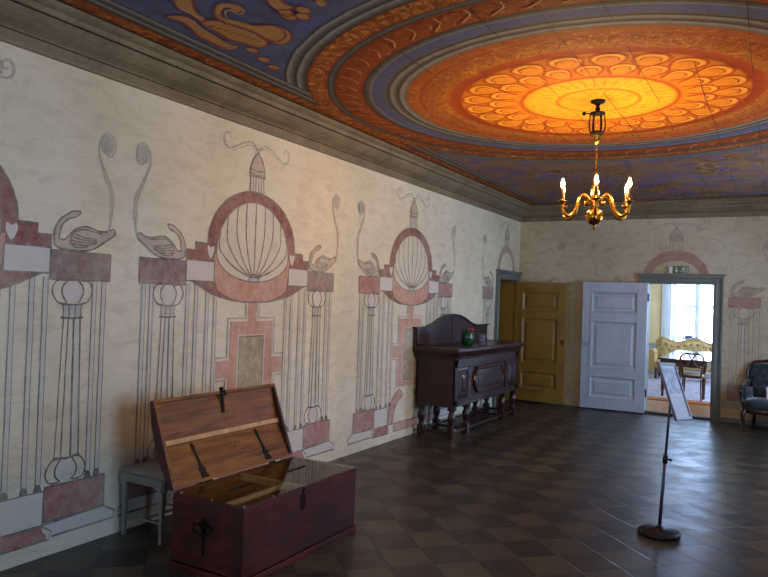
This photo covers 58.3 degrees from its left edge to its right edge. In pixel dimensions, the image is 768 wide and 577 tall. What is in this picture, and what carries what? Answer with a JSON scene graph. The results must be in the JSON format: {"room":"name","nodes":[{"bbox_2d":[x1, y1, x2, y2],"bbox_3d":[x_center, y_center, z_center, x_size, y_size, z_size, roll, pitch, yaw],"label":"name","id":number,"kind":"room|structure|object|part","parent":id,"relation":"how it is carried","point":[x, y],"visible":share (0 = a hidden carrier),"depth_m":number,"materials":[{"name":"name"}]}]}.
{"room":"historic interior","nodes":[
{"label":"historic interior","id":0,"kind":"room"},
{"bbox_2d":[0,41,520,570],"bbox_3d":[-1.177,0.057,5.816,0.007,3.320,14.128,2,-1,30],"label":"wall","id":1,"kind":"structure","parent":0,"point":[153,247],"depth_m":5.11,"materials":[{"name":"paint"}]},
{"bbox_2d":[0,0,767,221],"bbox_3d":[1.147,-1.418,4.536,5.240,0.242,14.128,2,-1,30],"label":"trim","id":2,"kind":"structure","parent":1,"relation":"attached to","point":[56,30],"depth_m":5.57,"materials":[{"name":"paint"}]},
{"bbox_2d":[496,279,515,399],"bbox_3d":[1.839,0.876,11.546,0.420,2.050,0.850,2,-1,30],"label":"door","id":3,"kind":"structure","parent":1,"relation":"in","point":[507,287],"depth_m":11.88,"materials":[{"name":"paint"}]},
{"bbox_2d":[492,269,522,406],"bbox_3d":[2.056,0.807,11.428,0.070,2.200,1.138,2,-1,30],"label":"trim","id":4,"kind":"structure","parent":1,"relation":"attached to","point":[500,274],"depth_m":11.01,"materials":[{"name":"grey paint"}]},
{"bbox_2d":[514,282,567,404],"bbox_3d":[2.604,0.898,11.551,0.880,2.000,0.091,2,-1,32],"label":"door","id":5,"kind":"structure","parent":1,"relation":"in","point":[540,308],"depth_m":11.53,"materials":[{"name":"paint"}]},
{"bbox_3d":[2.581,1.548,11.541,0.649,0.324,0.026,2,-1,32],"label":"panel","id":6,"kind":"part","parent":5,"relation":"part of","materials":[{"name":"paint"}]},
{"bbox_3d":[2.605,0.878,11.551,0.649,0.784,0.026,2,-1,32],"label":"panel","id":7,"kind":"part","parent":5,"relation":"part of","materials":[{"name":"paint"}]},
{"bbox_3d":[2.628,0.219,11.559,0.649,0.344,0.026,2,-1,32],"label":"panel","id":8,"kind":"part","parent":5,"relation":"part of","materials":[{"name":"paint"}]},
{"bbox_2d":[0,373,767,576],"bbox_3d":[2.590,1.928,7.818,5.840,0.100,21.450,2,-1,30],"label":"floor","id":9,"kind":"structure","parent":0,"point":[543,489],"depth_m":5.70,"materials":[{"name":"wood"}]},
{"bbox_2d":[120,459,204,545],"bbox_3d":[-1.535,1.455,4.771,0.422,0.473,0.402,2,-1,30],"label":"stool","id":10,"kind":"object","parent":9,"relation":"on","point":[149,473],"visible":0.67,"depth_m":4.62,"materials":[{"name":"white paint"}]},
{"bbox_3d":[-1.774,1.482,4.714,0.042,0.400,0.042,2,-1,30],"label":"leg","id":11,"kind":"part","parent":10,"relation":"part of","materials":[{"name":"white paint"}]},
{"bbox_3d":[-1.528,1.240,4.774,0.408,0.043,0.388,2,-1,30],"label":"seat","id":12,"kind":"part","parent":10,"relation":"part of","materials":[{"name":"fabric"}]},
{"bbox_3d":[-1.465,1.491,4.537,0.042,0.400,0.042,2,-1,30],"label":"leg","id":13,"kind":"part","parent":10,"relation":"part of","materials":[{"name":"white paint"}]},
{"bbox_2d":[150,383,355,576],"bbox_3d":[-0.842,1.204,4.614,0.815,1.018,1.254,2,-1,30],"label":"wooden chest","id":14,"kind":"object","parent":9,"relation":"on","point":[260,521],"visible":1,"depth_m":4.46,"materials":[{"name":"paint"}]},
{"bbox_3d":[-1.073,1.460,4.039,0.153,0.235,0.042,2,-1,30],"label":"handle","id":15,"kind":"part","parent":14,"relation":"part of","materials":[{"name":"metal"}]},
{"bbox_3d":[-1.080,0.988,4.774,0.232,0.535,1.200,2,-1,30],"label":"lid","id":16,"kind":"part","parent":14,"relation":"part of","materials":[{"name":"paint"}]},
{"bbox_3d":[-0.513,1.341,4.392,0.018,0.153,0.060,2,-1,30],"label":"lock plate","id":17,"kind":"part","parent":14,"relation":"part of","materials":[{"name":"metal"}]},
{"bbox_2d":[412,314,523,439],"bbox_3d":[1.212,1.103,9.400,0.618,1.494,2.478,2,-1,30],"label":"sideboard","id":18,"kind":"object","parent":9,"relation":"on","point":[452,374],"visible":1,"depth_m":8.81,"materials":[{"name":"black wood"}]},
{"bbox_3d":[0.462,1.620,8.545,0.100,0.385,0.098,2,-1,30],"label":"leg","id":19,"kind":"part","parent":18,"relation":"part of","materials":[{"name":"red wood"}]},
{"bbox_3d":[0.680,1.633,8.927,0.100,0.385,0.098,2,-1,30],"label":"leg","id":20,"kind":"part","parent":18,"relation":"part of","materials":[{"name":"red wood"}]},
{"bbox_3d":[0.987,0.439,9.535,0.060,0.179,2.450,2,-1,30],"label":"moulding","id":21,"kind":"part","parent":18,"relation":"part of","materials":[{"name":"black wood"}]},
{"bbox_3d":[0.817,1.630,8.341,0.100,0.385,0.098,2,-1,30],"label":"leg","id":22,"kind":"part","parent":18,"relation":"part of","materials":[{"name":"red wood"}]},
{"bbox_3d":[0.996,0.564,9.531,0.015,0.360,2.360,2,-1,30],"label":"moulding","id":23,"kind":"part","parent":18,"relation":"part of","materials":[{"name":"brown wood"}]},
{"bbox_3d":[0.977,1.165,8.513,0.030,0.370,0.310,2,-1,30],"label":"cabinet door","id":24,"kind":"part","parent":18,"relation":"part of","materials":[{"name":"red wood"}]},
{"bbox_3d":[1.036,1.643,8.723,0.100,0.385,0.098,2,-1,30],"label":"leg","id":25,"kind":"part","parent":18,"relation":"part of","materials":[{"name":"red wood"}]},
{"bbox_2d":[461,328,473,344],"bbox_3d":[1.096,0.626,9.011,0.171,0.232,0.170,2,-1,30],"label":"flower pot","id":26,"kind":"object","parent":18,"relation":"on","point":[467,337],"visible":1,"depth_m":8.95,"materials":[{"name":"green ceramic"}]},
{"bbox_3d":[1.212,1.181,9.410,0.512,0.580,2.336,2,-1,30],"label":"frame","id":27,"kind":"part","parent":18,"relation":"part of","materials":[{"name":"red wood"}]},
{"bbox_3d":[1.330,1.671,10.063,0.100,0.385,0.098,2,-1,30],"label":"leg","id":28,"kind":"part","parent":18,"relation":"part of","materials":[{"name":"red wood"}]},
{"bbox_2d":[477,333,485,344],"bbox_3d":[1.300,0.676,9.169,0.116,0.150,0.116,2,-1,30],"label":"glass vase","id":29,"kind":"object","parent":18,"relation":"on","point":[481,336],"visible":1,"depth_m":9.13,"materials":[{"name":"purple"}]},
{"bbox_3d":[1.559,1.685,10.462,0.100,0.385,0.098,2,-1,30],"label":"leg","id":30,"kind":"part","parent":18,"relation":"part of","materials":[{"name":"red wood"}]},
{"bbox_3d":[1.426,1.186,9.287,0.040,0.340,1.120,2,-1,30],"label":"panel","id":31,"kind":"part","parent":18,"relation":"part of","materials":[{"name":"brown wood"}]},
{"bbox_3d":[1.426,1.186,9.287,0.008,0.240,1.020,2,-1,30],"label":"inset panel","id":32,"kind":"part","parent":18,"relation":"part of","materials":[{"name":"red wood"}]},
{"bbox_3d":[1.686,1.681,9.860,0.100,0.385,0.098,2,-1,30],"label":"leg","id":33,"kind":"part","parent":18,"relation":"part of","materials":[{"name":"red wood"}]},
{"bbox_3d":[1.866,1.217,10.066,0.030,0.370,0.310,2,-1,30],"label":"cabinet door","id":34,"kind":"part","parent":18,"relation":"part of","materials":[{"name":"red wood"}]},
{"bbox_3d":[1.914,1.695,10.258,0.100,0.385,0.098,2,-1,30],"label":"leg","id":35,"kind":"part","parent":18,"relation":"part of","materials":[{"name":"red wood"}]},
{"bbox_2d":[638,362,692,540],"bbox_3d":[2.076,1.184,5.118,0.334,1.279,0.308,3,-1,-44],"label":"sign stand","id":36,"kind":"object","parent":9,"relation":"on","point":[678,404],"visible":1,"depth_m":5.08,"materials":[{"name":"black metal"}]},
{"bbox_3d":[2.149,0.757,5.085,0.280,0.430,0.020,7,-25,-44],"label":"display panel","id":37,"kind":"part","parent":36,"relation":"part of","materials":[{"name":"white paper"}]},
{"bbox_2d":[647,374,710,405],"bbox_3d":[6.490,2.100,14.370,3.500,0.008,4.900,2,-1,30],"label":"rug","id":38,"kind":"object","parent":9,"relation":"on","point":[692,386],"visible":0.22,"depth_m":13.91,"materials":[{"name":"carpet"}]},
{"bbox_2d":[649,337,711,378],"bbox_3d":[7.205,1.658,16.098,1.830,0.972,0.827,2,-1,30],"label":"sofa","id":39,"kind":"object","parent":38,"relation":"on","point":[664,345],"visible":0.4,"depth_m":16.38,"materials":[{"name":"yellow fabric"}]},
{"bbox_3d":[6.437,1.675,16.449,0.150,0.493,0.674,2,-1,30],"label":"arm","id":40,"kind":"part","parent":39,"relation":"part of","materials":[{"name":"yellow fabric"}]},
{"bbox_3d":[7.161,1.811,16.029,1.600,0.180,0.630,2,-1,30],"label":"seat","id":41,"kind":"part","parent":39,"relation":"part of","materials":[{"name":"yellow fabric"}]},
{"bbox_3d":[7.396,1.262,16.412,1.730,0.158,0.072,2,-1,30],"label":"crest rail","id":42,"kind":"part","parent":39,"relation":"part of","materials":[{"name":"yellow fabric"}]},
{"bbox_3d":[7.360,1.492,16.360,1.680,0.560,0.228,2,-1,30],"label":"backrest","id":43,"kind":"part","parent":39,"relation":"part of","materials":[{"name":"yellow fabric"}]},
{"bbox_2d":[657,350,711,399],"bbox_3d":[6.279,1.718,14.042,0.900,0.730,3.100,2,-1,30],"label":"dining table","id":44,"kind":"object","parent":38,"relation":"on","point":[673,357],"visible":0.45,"depth_m":12.96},
{"bbox_3d":[5.292,1.685,13.063,0.070,0.700,0.070,2,-1,30],"label":"leg","id":45,"kind":"part","parent":44,"relation":"part of","materials":[{"name":"brown wood"}]},
{"bbox_3d":[5.908,1.702,12.710,0.070,0.700,0.070,2,-1,30],"label":"leg","id":46,"kind":"part","parent":44,"relation":"part of","materials":[{"name":"wood"}]},
{"bbox_2d":[679,352,705,400],"bbox_3d":[5.703,1.608,12.710,0.440,0.866,0.490,2,-1,30],"label":"dining chair","id":47,"kind":"object","parent":38,"relation":"on","point":[683,375],"visible":0.94,"depth_m":12.55,"materials":[{"name":"brown wood"}]},
{"bbox_3d":[5.607,1.326,12.530,0.353,0.250,0.051,2,-1,30],"label":"rail","id":48,"kind":"part","parent":47,"relation":"part of","materials":[{"name":"brown wood"}]},
{"bbox_3d":[5.615,1.391,12.547,0.428,0.444,0.108,2,-1,30],"label":"frame","id":49,"kind":"part","parent":47,"relation":"part of","materials":[{"name":"brown wood"}]},
{"bbox_3d":[5.719,1.626,12.740,0.440,0.040,0.420,2,-1,30],"label":"seat frame","id":50,"kind":"part","parent":47,"relation":"part of","materials":[{"name":"brown wood"}]},
{"bbox_3d":[5.721,1.593,12.741,0.390,0.025,0.370,2,-1,30],"label":"seat","id":51,"kind":"part","parent":47,"relation":"part of","materials":[{"name":"beige fabric"}]},
{"bbox_3d":[5.749,1.836,12.480,0.028,0.407,0.099,2,-1,14],"label":"leg","id":52,"kind":"part","parent":47,"relation":"part of","materials":[{"name":"brown wood"}]},
{"bbox_2d":[739,359,767,430],"bbox_3d":[5.413,1.504,9.687,0.708,1.004,0.656,1,-1,34],"label":"armchair","id":53,"kind":"object","parent":9,"relation":"on","point":[754,401],"visible":0.97,"depth_m":9.87,"materials":[{"name":"fabric"}]},
{"bbox_3d":[5.015,1.835,9.603,0.091,0.314,0.068,2,-1,-17],"label":"leg","id":54,"kind":"part","parent":53,"relation":"part of","materials":[{"name":"brown wood"}]},
{"bbox_3d":[5.175,1.495,9.837,0.098,0.426,0.482,1,-1,40],"label":"arm","id":55,"kind":"part","parent":53,"relation":"part of","materials":[{"name":"blue fabric"}]},
{"bbox_2d":[743,387,753,399],"bbox_3d":[5.200,1.507,9.843,0.061,0.180,0.343,1,-1,44],"label":"cushion","id":56,"kind":"object","parent":53,"relation":"on","point":[748,392],"depth_m":9.82,"materials":[{"name":"fabric"}]},
{"bbox_3d":[5.379,1.852,9.997,0.040,0.297,0.107,2,-1,26],"label":"leg","id":57,"kind":"part","parent":53,"relation":"part of","materials":[{"name":"brown wood"}]},
{"bbox_3d":[5.387,1.623,9.652,0.591,0.155,0.560,1,-1,34],"label":"seat","id":58,"kind":"part","parent":53,"relation":"part of","materials":[{"name":"fabric"}]},
{"bbox_3d":[5.384,1.713,9.650,0.609,0.075,0.576,1,-1,34],"label":"seat rail","id":59,"kind":"part","parent":53,"relation":"part of","materials":[{"name":"brown wood"}]},
{"bbox_3d":[5.557,1.320,9.894,0.646,0.594,0.136,1,-1,34],"label":"frame","id":60,"kind":"part","parent":53,"relation":"part of","materials":[{"name":"brown wood"}]},
{"bbox_3d":[5.551,1.335,9.886,0.570,0.490,0.183,1,-1,34],"label":"backrest","id":61,"kind":"part","parent":53,"relation":"part of","materials":[{"name":"fabric"}]},
{"bbox_2d":[57,0,767,205],"bbox_3d":[1.151,-1.535,4.538,5.240,0.009,14.128,2,-1,30],"label":"ceiling","id":62,"kind":"structure","parent":0,"point":[494,94],"depth_m":4.98,"materials":[{"name":"multicoloured paint"}]},
{"bbox_2d":[557,99,634,229],"bbox_3d":[1.699,-0.986,5.516,0.639,1.038,0.640,2,-1,30],"label":"chandelier","id":63,"kind":"object","parent":62,"relation":"hanging from","point":[594,216],"visible":1,"depth_m":5.47,"materials":[{"name":"metal"}]},
{"bbox_2d":[561,187,563,197],"bbox_3d":[1.412,-0.755,5.439,0.027,0.095,0.027,2,-1,30],"label":"candle","id":64,"kind":"object","parent":63,"relation":"on","point":[562,188],"depth_m":5.43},
{"bbox_3d":[1.577,-0.660,5.624,0.029,0.202,0.283,3,-1,-44],"label":"arm","id":65,"kind":"part","parent":63,"relation":"part of","materials":[{"name":"gold metal"}]},
{"bbox_3d":[1.534,-0.664,5.472,0.283,0.202,0.030,2,-1,-14],"label":"arm","id":66,"kind":"part","parent":63,"relation":"part of","materials":[{"name":"gold metal"}]},
{"bbox_3d":[1.693,-0.817,5.513,0.068,0.360,0.068,2,-1,30],"label":"stem","id":67,"kind":"part","parent":63,"relation":"part of","materials":[{"name":"gold metal"}]},
{"bbox_3d":[1.684,-0.554,5.510,0.140,0.175,0.139,2,-1,30],"label":"globe","id":68,"kind":"part","parent":63,"relation":"part of","materials":[{"name":"gold metal"}]},
{"bbox_3d":[1.647,-0.661,5.359,0.029,0.202,0.283,2,-1,15],"label":"arm","id":69,"kind":"part","parent":63,"relation":"part of","materials":[{"name":"gold metal"}]},
{"bbox_2d":[594,183,597,194],"bbox_3d":[1.615,-0.751,5.235,0.027,0.095,0.027,2,-1,30],"label":"candle","id":70,"kind":"object","parent":63,"relation":"on","point":[596,185],"depth_m":5.22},
{"bbox_3d":[1.702,-1.060,5.517,0.015,0.199,0.015,2,-1,-15],"label":"chain","id":71,"kind":"part","parent":63,"relation":"part of","materials":[{"name":"gold metal"}]},
{"bbox_3d":[1.706,-1.195,5.519,0.080,0.087,0.080,2,-1,30],"label":"hanger knob","id":72,"kind":"part","parent":63,"relation":"part of","materials":[{"name":"gold metal"}]},
{"bbox_3d":[1.841,-0.652,5.550,0.283,0.202,0.030,2,-1,-14],"label":"arm","id":73,"kind":"part","parent":63,"relation":"part of","materials":[{"name":"gold metal"}]},
{"bbox_3d":[1.798,-0.656,5.398,0.029,0.202,0.283,3,-1,-44],"label":"arm","id":74,"kind":"part","parent":63,"relation":"part of","materials":[{"name":"gold metal"}]},
{"bbox_2d":[627,186,630,197],"bbox_3d":[1.893,-0.740,5.308,0.027,0.095,0.027,2,-1,30],"label":"candle","id":75,"kind":"object","parent":63,"relation":"on","point":[629,187],"depth_m":5.30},
{"bbox_2d":[516,216,767,421],"bbox_3d":[4.599,0.326,10.643,5.240,3.320,0.003,2,-1,30],"label":"wall","id":76,"kind":"structure","parent":0,"point":[573,253],"depth_m":10.77,"materials":[{"name":"paint"}]},
{"bbox_2d":[580,282,648,412],"bbox_3d":[3.667,0.920,10.988,1.012,2.040,0.126,2,-1,26],"label":"door","id":77,"kind":"structure","parent":76,"relation":"in","point":[614,314],"depth_m":11.00,"materials":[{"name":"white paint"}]},
{"bbox_3d":[3.641,1.590,10.999,0.727,0.364,0.026,2,-1,26],"label":"panel","id":78,"kind":"part","parent":77,"relation":"part of","materials":[{"name":"blue paint"}]},
{"bbox_3d":[3.665,0.910,11.009,0.727,0.784,0.026,2,-1,26],"label":"panel","id":79,"kind":"part","parent":77,"relation":"part of","materials":[{"name":"blue paint"}]},
{"bbox_3d":[3.689,0.226,11.018,0.727,0.354,0.026,2,-1,26],"label":"panel","id":80,"kind":"part","parent":77,"relation":"part of","materials":[{"name":"blue paint"}]},
{"bbox_2d":[644,410,710,419],"bbox_3d":[4.550,1.968,10.686,0.970,0.035,0.120,2,-1,30],"label":"trim","id":81,"kind":"structure","parent":76,"relation":"attached to","point":[645,411],"depth_m":10.71,"materials":[{"name":"wood"}]},
{"bbox_2d":[667,266,688,273],"bbox_3d":[4.554,-0.289,10.655,0.300,0.125,0.058,2,-1,30],"label":"exit sign","id":82,"kind":"object","parent":76,"relation":"attached to","point":[671,269],"visible":1,"depth_m":10.64,"materials":[{"name":"green plastic"}]},
{"bbox_2d":[635,273,725,421],"bbox_3d":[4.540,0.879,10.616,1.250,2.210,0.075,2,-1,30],"label":"trim","id":83,"kind":"structure","parent":76,"relation":"attached to","point":[717,280],"depth_m":10.37,"materials":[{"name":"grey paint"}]},
{"bbox_2d":[720,417,767,426],"bbox_3d":[5.927,1.988,9.820,2.040,0.070,0.015,2,-1,30],"label":"baseboard","id":84,"kind":"structure","parent":76,"relation":"attached to","point":[722,419],"depth_m":10.18,"materials":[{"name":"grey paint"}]},
{"bbox_2d":[648,284,710,377],"bbox_3d":[7.670,0.629,16.960,5.500,3.100,0.020,2,-1,30],"label":"wall","id":85,"kind":"structure","parent":0,"point":[656,289],"depth_m":17.42,"materials":[{"name":"paint"}]},
{"bbox_2d":[661,284,710,373],"bbox_3d":[7.668,0.704,16.941,1.560,2.950,0.050,2,-1,30],"label":"trim","id":86,"kind":"structure","parent":85,"relation":"attached to","point":[666,288],"depth_m":17.25,"materials":[{"name":"paint"}]},
{"bbox_2d":[670,285,712,340],"bbox_3d":[7.783,0.470,17.131,1.200,2.070,0.460,2,-1,30],"label":"window","id":87,"kind":"structure","parent":85,"relation":"in","point":[674,305],"depth_m":17.31,"materials":[{"name":"paint"}]},
{"bbox_2d":[682,335,701,339],"bbox_3d":[7.624,1.306,17.036,0.426,0.306,0.262,2,-1,30],"label":"potted flowers","id":88,"kind":"object","parent":87,"relation":"on","point":[687,336],"visible":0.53,"depth_m":17.04,"materials":[{"name":"blue plant"}]}
]}

